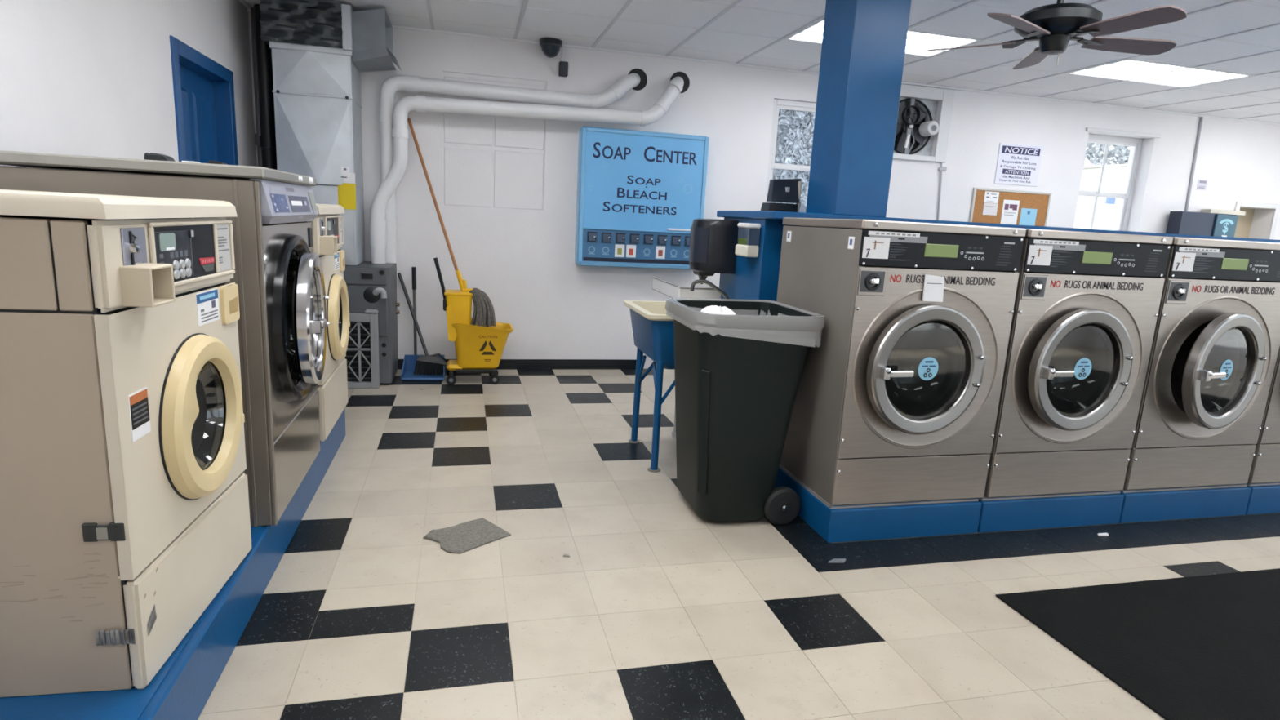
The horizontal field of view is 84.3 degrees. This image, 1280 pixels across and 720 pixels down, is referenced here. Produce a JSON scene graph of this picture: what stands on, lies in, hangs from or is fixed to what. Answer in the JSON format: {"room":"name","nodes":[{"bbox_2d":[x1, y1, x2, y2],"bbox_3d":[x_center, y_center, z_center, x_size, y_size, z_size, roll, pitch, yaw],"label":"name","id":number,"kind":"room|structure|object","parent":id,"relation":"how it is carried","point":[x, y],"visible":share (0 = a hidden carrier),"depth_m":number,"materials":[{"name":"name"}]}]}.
{"room":"laundry","nodes":[
{"label":"laundry","id":0,"kind":"room"},
{"bbox_2d":[0,0,256,167],"bbox_3d":[-2.018,-0.402,1.401,0.200,2.700,8.880,0,12,-14],"label":"wall","id":1,"kind":"structure","parent":0,"point":[81,77],"depth_m":3.12,"materials":[{"name":"white paint"}]},
{"bbox_2d":[169,35,238,165],"bbox_3d":[-2.740,-0.777,4.461,0.142,2.160,1.050,0,12,-14],"label":"door","id":2,"kind":"structure","parent":1,"relation":"in","point":[203,88],"depth_m":4.44,"materials":[{"name":"blue wood"}]},
{"bbox_2d":[197,368,1279,719],"bbox_3d":[3.318,0.986,3.050,11.360,0.120,8.920,0,12,-14],"label":"floor","id":3,"kind":"structure","parent":0,"point":[657,610],"depth_m":2.61,"materials":[{"name":"beige tile"}]},
{"bbox_2d":[0,189,251,697],"bbox_3d":[-1.506,0.142,1.808,0.780,1.117,0.718,1,12,-11],"label":"washer","id":4,"kind":"object","parent":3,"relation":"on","point":[125,510],"visible":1,"depth_m":1.57,"materials":[{"name":"beige metal"}]},
{"bbox_2d":[0,151,329,527],"bbox_3d":[-1.669,-0.100,2.689,0.945,1.228,0.844,0,12,-14],"label":"washer","id":5,"kind":"object","parent":3,"relation":"on","point":[282,323],"visible":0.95,"depth_m":2.42,"materials":[{"name":"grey metal"}]},
{"bbox_2d":[144,152,175,161],"bbox_3d":[-1.511,-0.638,2.229,0.065,0.022,0.070,0,12,-14],"label":"plastic piece","id":6,"kind":"object","parent":5,"relation":"on","point":[148,156],"visible":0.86,"depth_m":2.20,"materials":[{"name":"grey plastic"}]},
{"bbox_2d":[208,160,227,164],"bbox_3d":[-1.360,-0.635,2.283,0.045,0.012,0.060,0,12,-14],"label":"plastic piece","id":7,"kind":"object","parent":5,"relation":"on","point":[211,162],"visible":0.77,"depth_m":2.25,"materials":[{"name":"grey plastic"}]},
{"bbox_2d":[0,408,345,719],"bbox_3d":[-1.792,0.631,2.662,0.854,0.205,2.850,0,12,-14],"label":"plinth","id":8,"kind":"object","parent":3,"relation":"on","point":[180,690],"visible":0.18,"depth_m":1.89,"materials":[{"name":"blue paint"}]},
{"bbox_2d":[250,7,262,166],"bbox_3d":[-2.841,-1.219,5.336,0.065,2.670,0.068,0,12,-14],"label":"conduit pipe","id":9,"kind":"object","parent":3,"relation":"on","point":[252,15],"visible":0.38,"depth_m":5.16,"materials":[{"name":"grey metal"}]},
{"bbox_2d":[253,4,277,169],"bbox_3d":[-2.749,-1.202,5.279,0.117,2.670,0.120,0,12,-14],"label":"flue pipe","id":10,"kind":"object","parent":3,"relation":"on","point":[267,137],"visible":0.47,"depth_m":5.11,"materials":[{"name":"black metal"}]},
{"bbox_2d":[308,203,350,441],"bbox_3d":[-1.890,-0.226,3.544,0.780,1.117,0.718,0,12,-14],"label":"washer","id":11,"kind":"object","parent":3,"relation":"on","point":[327,227],"visible":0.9,"depth_m":3.52,"materials":[{"name":"beige metal"}]},
{"bbox_2d":[344,309,379,388],"bbox_3d":[-2.124,-0.079,5.155,0.418,0.583,0.063,0,12,-14],"label":"vent grille","id":12,"kind":"object","parent":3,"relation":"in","point":[362,356],"visible":0.61,"depth_m":5.18,"materials":[{"name":"grey metal"}]},
{"bbox_2d":[343,261,399,383],"bbox_3d":[-2.242,-0.299,5.401,0.748,0.865,0.635,0,12,-14],"label":"furnace","id":13,"kind":"object","parent":3,"relation":"on","point":[370,286],"visible":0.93,"depth_m":5.19,"materials":[{"name":"grey metal"}]},
{"bbox_2d":[259,0,401,266],"bbox_3d":[-2.200,-1.603,5.167,0.850,1.781,0.570,0,12,-14],"label":"air duct","id":14,"kind":"object","parent":13,"relation":"on","point":[320,48],"visible":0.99,"depth_m":4.89,"materials":[{"name":"silver metal"}]},
{"bbox_2d":[400,266,444,380],"bbox_3d":[-1.716,-0.291,5.611,0.332,0.860,0.352,0,12,-14],"label":"dustpan","id":15,"kind":"object","parent":3,"relation":"on","point":[410,361],"visible":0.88,"depth_m":5.68,"materials":[{"name":"blue plastic"}]},
{"bbox_2d":[397,272,447,374],"bbox_3d":[-1.772,-0.284,5.649,0.491,0.784,0.197,6,12,17],"label":"broom","id":16,"kind":"object","parent":15,"relation":"on","point":[431,366],"visible":0.93,"depth_m":5.67,"materials":[{"name":"black plastic"}]},
{"bbox_2d":[422,517,511,554],"bbox_3d":[-0.727,0.726,2.953,0.246,0.011,0.289,13,15,40],"label":"scrap","id":17,"kind":"object","parent":3,"relation":"on","point":[460,538],"visible":1,"depth_m":2.94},
{"bbox_2d":[433,257,513,384],"bbox_3d":[-1.299,-0.309,5.536,0.598,0.969,0.350,0,12,-14],"label":"bucket","id":18,"kind":"object","parent":3,"relation":"on","point":[478,349],"visible":0.98,"depth_m":5.43,"materials":[{"name":"yellow plastic"}]},
{"bbox_2d":[407,117,496,326],"bbox_3d":[-1.468,-1.057,5.436,0.839,1.557,0.256,6,12,13],"label":"mop","id":19,"kind":"object","parent":18,"relation":"in","point":[483,315],"visible":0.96,"depth_m":5.43,"materials":[{"name":"brown wood"}]},
{"bbox_2d":[478,335,497,361],"bbox_3d":[-1.174,-0.087,5.463,0.140,0.210,0.024,0,12,-14],"label":"print","id":20,"kind":"object","parent":18,"relation":"attached to","point":[487,344],"depth_m":5.46,"materials":[{"name":"brown"}]},
{"bbox_2d":[671,409,675,438],"bbox_3d":[0.254,0.217,4.405,0.082,0.540,0.084,0,12,-14],"label":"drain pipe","id":21,"kind":"object","parent":3,"relation":"on","point":[673,432],"visible":0.16,"depth_m":4.42,"materials":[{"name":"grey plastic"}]},
{"bbox_2d":[623,276,733,472],"bbox_3d":[0.175,-0.012,4.344,0.615,1.006,1.245,0,12,-14],"label":"utility sink","id":22,"kind":"object","parent":3,"relation":"on","point":[653,334],"visible":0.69,"depth_m":3.90,"materials":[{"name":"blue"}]},
{"bbox_2d":[623,300,673,320],"bbox_3d":[0.261,-0.172,4.002,0.615,0.242,0.620,0,12,-14],"label":"basin","id":23,"kind":"object","parent":22,"relation":"in","point":[640,310],"depth_m":4.07,"materials":[{"name":"beige plastic"}]},
{"bbox_2d":[629,308,674,368],"bbox_3d":[0.266,-0.128,4.013,0.570,0.272,0.570,0,12,-14],"label":"tub","id":24,"kind":"object","parent":22,"relation":"in","point":[655,338],"depth_m":3.73,"materials":[{"name":"blue plastic"}]},
{"bbox_2d":[689,279,733,299],"bbox_3d":[0.418,-0.387,4.104,0.255,0.154,0.046,3,11,1],"label":"faucet","id":25,"kind":"object","parent":22,"relation":"on","point":[700,281],"depth_m":4.09,"materials":[{"name":"grey metal"}]},
{"bbox_2d":[665,297,824,525],"bbox_3d":[0.435,0.226,3.335,0.593,0.961,0.601,0,12,-14],"label":"trash bin","id":26,"kind":"object","parent":3,"relation":"on","point":[738,376],"visible":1,"depth_m":3.09,"materials":[{"name":"black plastic"}]},
{"bbox_2d":[700,305,735,315],"bbox_3d":[0.352,-0.179,3.181,0.191,0.141,0.245,0,12,-14],"label":"crumpled bag","id":27,"kind":"object","parent":26,"relation":"in","point":[715,309],"visible":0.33,"depth_m":3.13,"materials":[{"name":"white plastic"}]},
{"bbox_2d":[827,558,845,563],"bbox_3d":[0.806,0.819,2.896,0.087,0.009,0.031,2,11,-5],"label":"litter","id":28,"kind":"object","parent":3,"relation":"on","point":[834,560],"visible":1,"depth_m":2.89,"materials":[{"name":"grey paper"}]},
{"bbox_2d":[776,217,1026,506],"bbox_3d":[1.157,-0.026,3.322,0.778,1.215,0.858,0,12,-14],"label":"washer","id":29,"kind":"object","parent":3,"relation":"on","point":[898,399],"visible":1,"depth_m":3.02,"materials":[{"name":"silver metal"}]},
{"bbox_2d":[922,274,944,302],"bbox_3d":[1.221,-0.298,2.938,0.095,0.112,0.008,0,12,-14],"label":"paper tag","id":30,"kind":"object","parent":29,"relation":"attached to","point":[933,289],"visible":1,"depth_m":2.94,"materials":[{"name":"white paper"}]},
{"bbox_2d":[773,464,1279,542],"bbox_3d":[2.259,0.636,3.805,3.170,0.160,0.800,0,12,-14],"label":"plinth","id":31,"kind":"object","parent":3,"relation":"on","point":[892,520],"visible":0.38,"depth_m":3.30,"materials":[{"name":"blue paint"}]},
{"bbox_2d":[942,228,1173,497],"bbox_3d":[1.924,-0.024,3.509,0.778,1.215,0.867,0,12,-14],"label":"washer","id":32,"kind":"object","parent":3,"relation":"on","point":[1085,315],"visible":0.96,"depth_m":3.18,"materials":[{"name":"silver metal"}]},
{"bbox_2d":[1097,533,1108,535],"bbox_3d":[2.152,0.810,3.293,0.053,0.009,0.017,2,11,-3],"label":"litter","id":33,"kind":"object","parent":3,"relation":"on","point":[1098,534],"visible":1,"depth_m":3.29,"materials":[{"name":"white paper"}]},
{"bbox_2d":[995,568,1279,719],"bbox_3d":[4.095,1.140,2.160,5.083,0.008,2.398,0,12,-14],"label":"floor mat","id":34,"kind":"object","parent":3,"relation":"on","point":[1199,647],"visible":1,"depth_m":2.45,"materials":[{"name":"rubber"}]},
{"bbox_2d":[1066,236,1279,490],"bbox_3d":[2.697,-0.017,3.676,0.778,1.215,0.919,0,12,-14],"label":"washer","id":35,"kind":"object","parent":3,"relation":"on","point":[1215,344],"visible":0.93,"depth_m":3.36,"materials":[{"name":"silver metal"}]},
{"bbox_2d":[1165,211,1238,237],"bbox_3d":[5.882,-0.714,7.588,0.740,1.690,0.164,0,12,-14],"label":"machine","id":36,"kind":"object","parent":3,"relation":"on","point":[1189,223],"visible":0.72,"depth_m":7.38,"materials":[{"name":"blue"}]},
{"bbox_2d":[1200,208,1245,215],"bbox_3d":[6.187,-1.568,7.510,0.480,0.045,0.110,0,12,-14],"label":"box","id":37,"kind":"object","parent":36,"relation":"on","point":[1204,211],"visible":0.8,"depth_m":7.45,"materials":[{"name":"beige"}]},
{"bbox_2d":[1219,218,1234,236],"bbox_3d":[6.150,-1.383,7.429,0.199,0.191,0.008,0,12,-14],"label":"print","id":38,"kind":"object","parent":36,"relation":"attached to","point":[1226,225],"depth_m":7.43,"materials":[{"name":"white"}]},
{"bbox_2d":[1174,244,1279,484],"bbox_3d":[3.457,-0.021,3.892,0.778,1.215,0.867,0,12,-14],"label":"washer","id":39,"kind":"object","parent":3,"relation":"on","point":[1265,465],"visible":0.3,"depth_m":3.59,"materials":[{"name":"silver metal"}]},
{"bbox_2d":[238,0,1279,125],"bbox_3d":[3.319,-1.754,2.465,11.802,0.165,8.920,0,12,-14],"label":"ceiling","id":40,"kind":"structure","parent":0,"point":[1235,36],"depth_m":5.11,"materials":[{"name":"white"}]},
{"bbox_2d":[539,37,562,57],"bbox_3d":[-0.705,-2.453,5.585,0.176,0.126,0.176,0,12,-14],"label":"security camera","id":41,"kind":"object","parent":40,"relation":"attached to","point":[550,47],"visible":1,"depth_m":5.53,"materials":[{"name":"black plastic"}]},
{"bbox_2d":[784,18,824,44],"bbox_3d":[1.265,-2.298,4.922,0.299,0.034,0.588,0,12,-14],"label":"recessed light","id":42,"kind":"object","parent":40,"relation":"in","point":[813,33],"depth_m":5.04,"materials":[{"name":"white plastic"}]},
{"bbox_2d":[905,29,982,57],"bbox_3d":[2.020,-2.295,5.103,0.592,0.034,0.604,0,12,-14],"label":"recessed light","id":43,"kind":"object","parent":40,"relation":"in","point":[918,43],"depth_m":5.06,"materials":[{"name":"white plastic"}]},
{"bbox_2d":[924,0,1186,69],"bbox_3d":[2.110,-1.709,3.498,1.168,0.479,1.157,0,12,-14],"label":"ceiling fan","id":44,"kind":"object","parent":40,"relation":"hanging from","point":[1054,25],"visible":1,"depth_m":3.41,"materials":[{"name":"black"}]},
{"bbox_2d":[1066,58,1254,88],"bbox_3d":[4.128,-2.292,5.641,1.220,0.034,0.586,0,12,-14],"label":"recessed light","id":45,"kind":"object","parent":40,"relation":"in","point":[1122,70],"visible":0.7,"depth_m":5.65,"materials":[{"name":"white plastic"}]},
{"bbox_2d":[248,12,1279,368],"bbox_3d":[2.373,-1.265,6.849,11.360,2.700,0.260,0,12,-14],"label":"wall","id":46,"kind":"structure","parent":0,"point":[556,307],"depth_m":6.14,"materials":[{"name":"white paint"}]},
{"bbox_2d":[442,71,546,211],"bbox_3d":[-1.180,-1.756,5.752,0.812,1.030,0.040,0,12,-14],"label":"wall panel","id":47,"kind":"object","parent":46,"relation":"attached to","point":[490,162],"depth_m":5.75,"materials":[{"name":"white paint"}]},
{"bbox_2d":[378,68,647,263],"bbox_3d":[-0.991,-1.599,5.761,2.112,1.665,0.254,0,12,-14],"label":"vent pipe","id":48,"kind":"object","parent":46,"relation":"attached to","point":[636,79],"visible":0.93,"depth_m":5.50,"materials":[{"name":"white plastic"}]},
{"bbox_2d":[397,359,636,369],"bbox_3d":[-1.492,0.036,6.012,3.060,0.085,0.024,0,12,-14],"label":"baseboard","id":49,"kind":"structure","parent":46,"relation":"attached to","point":[504,364],"depth_m":6.21,"materials":[{"name":"black rubber"}]},
{"bbox_2d":[369,71,689,263],"bbox_3d":[-0.809,-1.576,5.669,2.565,1.675,0.306,-1,12,-19],"label":"vent pipe","id":50,"kind":"object","parent":46,"relation":"attached to","point":[679,82],"visible":1,"depth_m":5.45,"materials":[{"name":"white plastic"}]},
{"bbox_2d":[558,61,568,76],"bbox_3d":[-0.618,-2.346,5.708,0.070,0.110,0.050,0,12,-14],"label":"junction box","id":51,"kind":"object","parent":46,"relation":"attached to","point":[563,65],"visible":1,"depth_m":5.69,"materials":[{"name":"grey plastic"}]},
{"bbox_2d":[560,44,563,61],"bbox_3d":[-0.629,-2.462,5.684,0.023,0.127,0.022,5,12,12],"label":"cable","id":52,"kind":"object","parent":51,"relation":"attached to","point":[562,45],"visible":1,"depth_m":5.68,"materials":[{"name":"white plastic"}]},
{"bbox_2d":[574,125,709,269],"bbox_3d":[0.020,-1.353,6.016,1.100,1.130,0.170,0,12,-14],"label":"sign","id":53,"kind":"object","parent":46,"relation":"attached to","point":[640,194],"visible":0.94,"depth_m":5.96,"materials":[{"name":"blue"}]},
{"bbox_2d":[765,98,816,213],"bbox_3d":[1.549,-1.612,6.469,0.925,1.405,0.130,0,12,-14],"label":"window","id":54,"kind":"structure","parent":46,"relation":"in","point":[793,124],"depth_m":6.37,"materials":[{"name":"white"}]},
{"bbox_2d":[893,84,955,162],"bbox_3d":[2.472,-2.198,6.581,0.858,0.653,0.258,0,12,-14],"label":"exhaust fan","id":55,"kind":"object","parent":46,"relation":"attached to","point":[917,126],"visible":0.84,"depth_m":6.60,"materials":[{"name":"white"}]},
{"bbox_2d":[937,162,946,220],"bbox_3d":[2.856,-1.526,6.761,0.083,0.696,0.030,0,12,-14],"label":"conduit","id":56,"kind":"object","parent":46,"relation":"attached to","point":[941,168],"visible":0.9,"depth_m":6.73,"materials":[{"name":"grey metal"}]},
{"bbox_2d":[968,187,1051,226],"bbox_3d":[3.645,-1.376,6.995,0.898,0.590,0.020,0,12,-14],"label":"cork board","id":57,"kind":"object","parent":46,"relation":"attached to","point":[1041,201],"visible":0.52,"depth_m":6.96,"materials":[{"name":"brown"}]},
{"bbox_2d":[982,203,998,215],"bbox_3d":[3.424,-1.474,6.915,0.160,0.112,0.002,0,12,-14],"label":"paper","id":58,"kind":"object","parent":57,"relation":"attached to","point":[991,209],"visible":1,"depth_m":6.91,"materials":[{"name":"white paper"}]},
{"bbox_2d":[983,191,999,203],"bbox_3d":[3.425,-1.585,6.892,0.160,0.107,0.002,0,12,-14],"label":"paper","id":59,"kind":"object","parent":57,"relation":"attached to","point":[989,197],"visible":1,"depth_m":6.89,"materials":[{"name":"white paper"}]},
{"bbox_2d":[1000,200,1019,224],"bbox_3d":[3.648,-1.456,6.975,0.185,0.235,0.002,0,12,-14],"label":"paper","id":60,"kind":"object","parent":57,"relation":"attached to","point":[1011,207],"visible":0.95,"depth_m":6.97,"materials":[{"name":"white paper"}]},
{"bbox_2d":[1018,208,1037,226],"bbox_3d":[3.859,-1.401,7.039,0.185,0.205,0.002,0,12,-14],"label":"paper","id":61,"kind":"object","parent":57,"relation":"attached to","point":[1028,216],"visible":0.82,"depth_m":7.04,"materials":[{"name":"blue paper"}]},
{"bbox_2d":[994,142,1043,186],"bbox_3d":[3.694,-1.903,6.901,0.495,0.380,0.010,0,12,-14],"label":"notice sign","id":62,"kind":"object","parent":46,"relation":"attached to","point":[1016,164],"visible":1,"depth_m":6.89,"materials":[{"name":"white paper"}]},
{"bbox_2d":[1078,127,1161,231],"bbox_3d":[4.799,-1.623,7.331,0.920,1.420,0.230,0,12,-14],"label":"window","id":63,"kind":"structure","parent":46,"relation":"in","point":[1136,144],"depth_m":7.35,"materials":[{"name":"white"}]},
{"bbox_2d":[1184,116,1203,211],"bbox_3d":[5.780,-1.792,7.439,0.093,1.451,0.028,0,12,-14],"label":"conduit","id":64,"kind":"object","parent":46,"relation":"attached to","point":[1201,119],"visible":0.65,"depth_m":7.38,"materials":[{"name":"grey metal"}]},
{"bbox_2d":[1196,179,1207,190],"bbox_3d":[5.939,-1.850,7.475,0.120,0.105,0.005,0,12,-14],"label":"notice","id":65,"kind":"object","parent":46,"relation":"attached to","point":[1202,184],"visible":1,"depth_m":7.47,"materials":[{"name":"grey paper"}]},
{"bbox_2d":[1234,208,1254,238],"bbox_3d":[6.663,-1.253,7.933,0.510,0.890,0.240,0,12,-14],"label":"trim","id":66,"kind":"structure","parent":46,"relation":"attached to","point":[1242,228],"depth_m":7.97,"materials":[{"name":"beige"}]},
{"bbox_2d":[1234,201,1279,239],"bbox_3d":[6.705,-1.247,7.787,0.620,0.940,0.020,0,12,-14],"label":"trim","id":67,"kind":"structure","parent":46,"relation":"attached to","point":[1276,206],"depth_m":7.74,"materials":[{"name":"white"}]},
{"bbox_2d":[719,217,1024,301],"bbox_3d":[3.316,-0.132,4.842,5.700,1.365,0.620,0,12,-14],"label":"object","id":68,"kind":"structure","parent":0,"point":[753,277],"depth_m":3.81,"materials":[{"name":"blue paint"}]},
{"bbox_2d":[688,218,738,284],"bbox_3d":[0.411,-0.644,4.223,0.234,0.385,0.300,0,12,-14],"label":"dispenser","id":69,"kind":"object","parent":68,"relation":"attached to","point":[713,242],"visible":0.98,"depth_m":4.09,"materials":[{"name":"grey plastic"}]},
{"bbox_2d":[734,222,761,257],"bbox_3d":[0.586,-0.654,3.849,0.077,0.178,0.170,0,12,-14],"label":"soap dispenser","id":70,"kind":"object","parent":68,"relation":"attached to","point":[748,234],"visible":1,"depth_m":3.78,"materials":[{"name":"white plastic"}]},
{"bbox_2d":[716,210,1279,242],"bbox_3d":[3.374,-0.810,4.664,5.775,0.040,0.850,0,12,-14],"label":"trim","id":71,"kind":"structure","parent":68,"relation":"on","point":[774,215],"depth_m":3.88,"materials":[{"name":"blue paint"}]},
{"bbox_2d":[760,178,801,212],"bbox_3d":[0.827,-0.956,4.113,0.205,0.201,0.130,0,12,-14],"label":"payment terminal","id":72,"kind":"object","parent":71,"relation":"on","point":[784,190],"visible":0.8,"depth_m":4.07,"materials":[{"name":"black plastic"}]},
{"bbox_2d":[799,202,804,212],"bbox_3d":[0.935,-0.883,4.124,0.040,0.064,0.050,0,12,-14],"label":"paper wad","id":73,"kind":"object","parent":71,"relation":"on","point":[802,209],"visible":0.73,"depth_m":4.10,"materials":[{"name":"white paper"}]},
{"bbox_2d":[805,0,911,217],"bbox_3d":[1.167,-1.433,3.794,0.307,1.295,0.335,0,12,-14],"label":"column","id":74,"kind":"structure","parent":71,"relation":"on","point":[864,42],"depth_m":3.68,"materials":[{"name":"blue paint"}]},
{"label":"outside","id":75,"kind":"structure","parent":0,"visible":0},
{"bbox_3d":[29.391,-10.100,67.397,130.000,0.200,105.480,0,12,-14],"label":"ground","id":76,"kind":"structure","parent":75,"visible":0},
{"bbox_2d":[1083,157,1094,166],"bbox_3d":[29.971,-12.991,58.915,15.800,8.850,9.500,0,12,-14],"label":"house","id":77,"kind":"structure","parent":76,"relation":"on","point":[1086,162],"depth_m":59.26,"materials":[{"name":"grey"}]},
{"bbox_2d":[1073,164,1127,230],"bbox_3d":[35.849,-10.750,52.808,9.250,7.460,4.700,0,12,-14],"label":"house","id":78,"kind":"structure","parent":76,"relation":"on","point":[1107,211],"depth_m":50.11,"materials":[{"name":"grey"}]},
{"bbox_2d":[1084,142,1130,165],"bbox_3d":[48.985,-19.052,75.356,15.764,16.244,8.103,0,12,-14],"label":"tree","id":79,"kind":"object","parent":76,"relation":"on","point":[1098,150],"visible":0.16,"depth_m":72.47,"materials":[{"name":"grey plant"}]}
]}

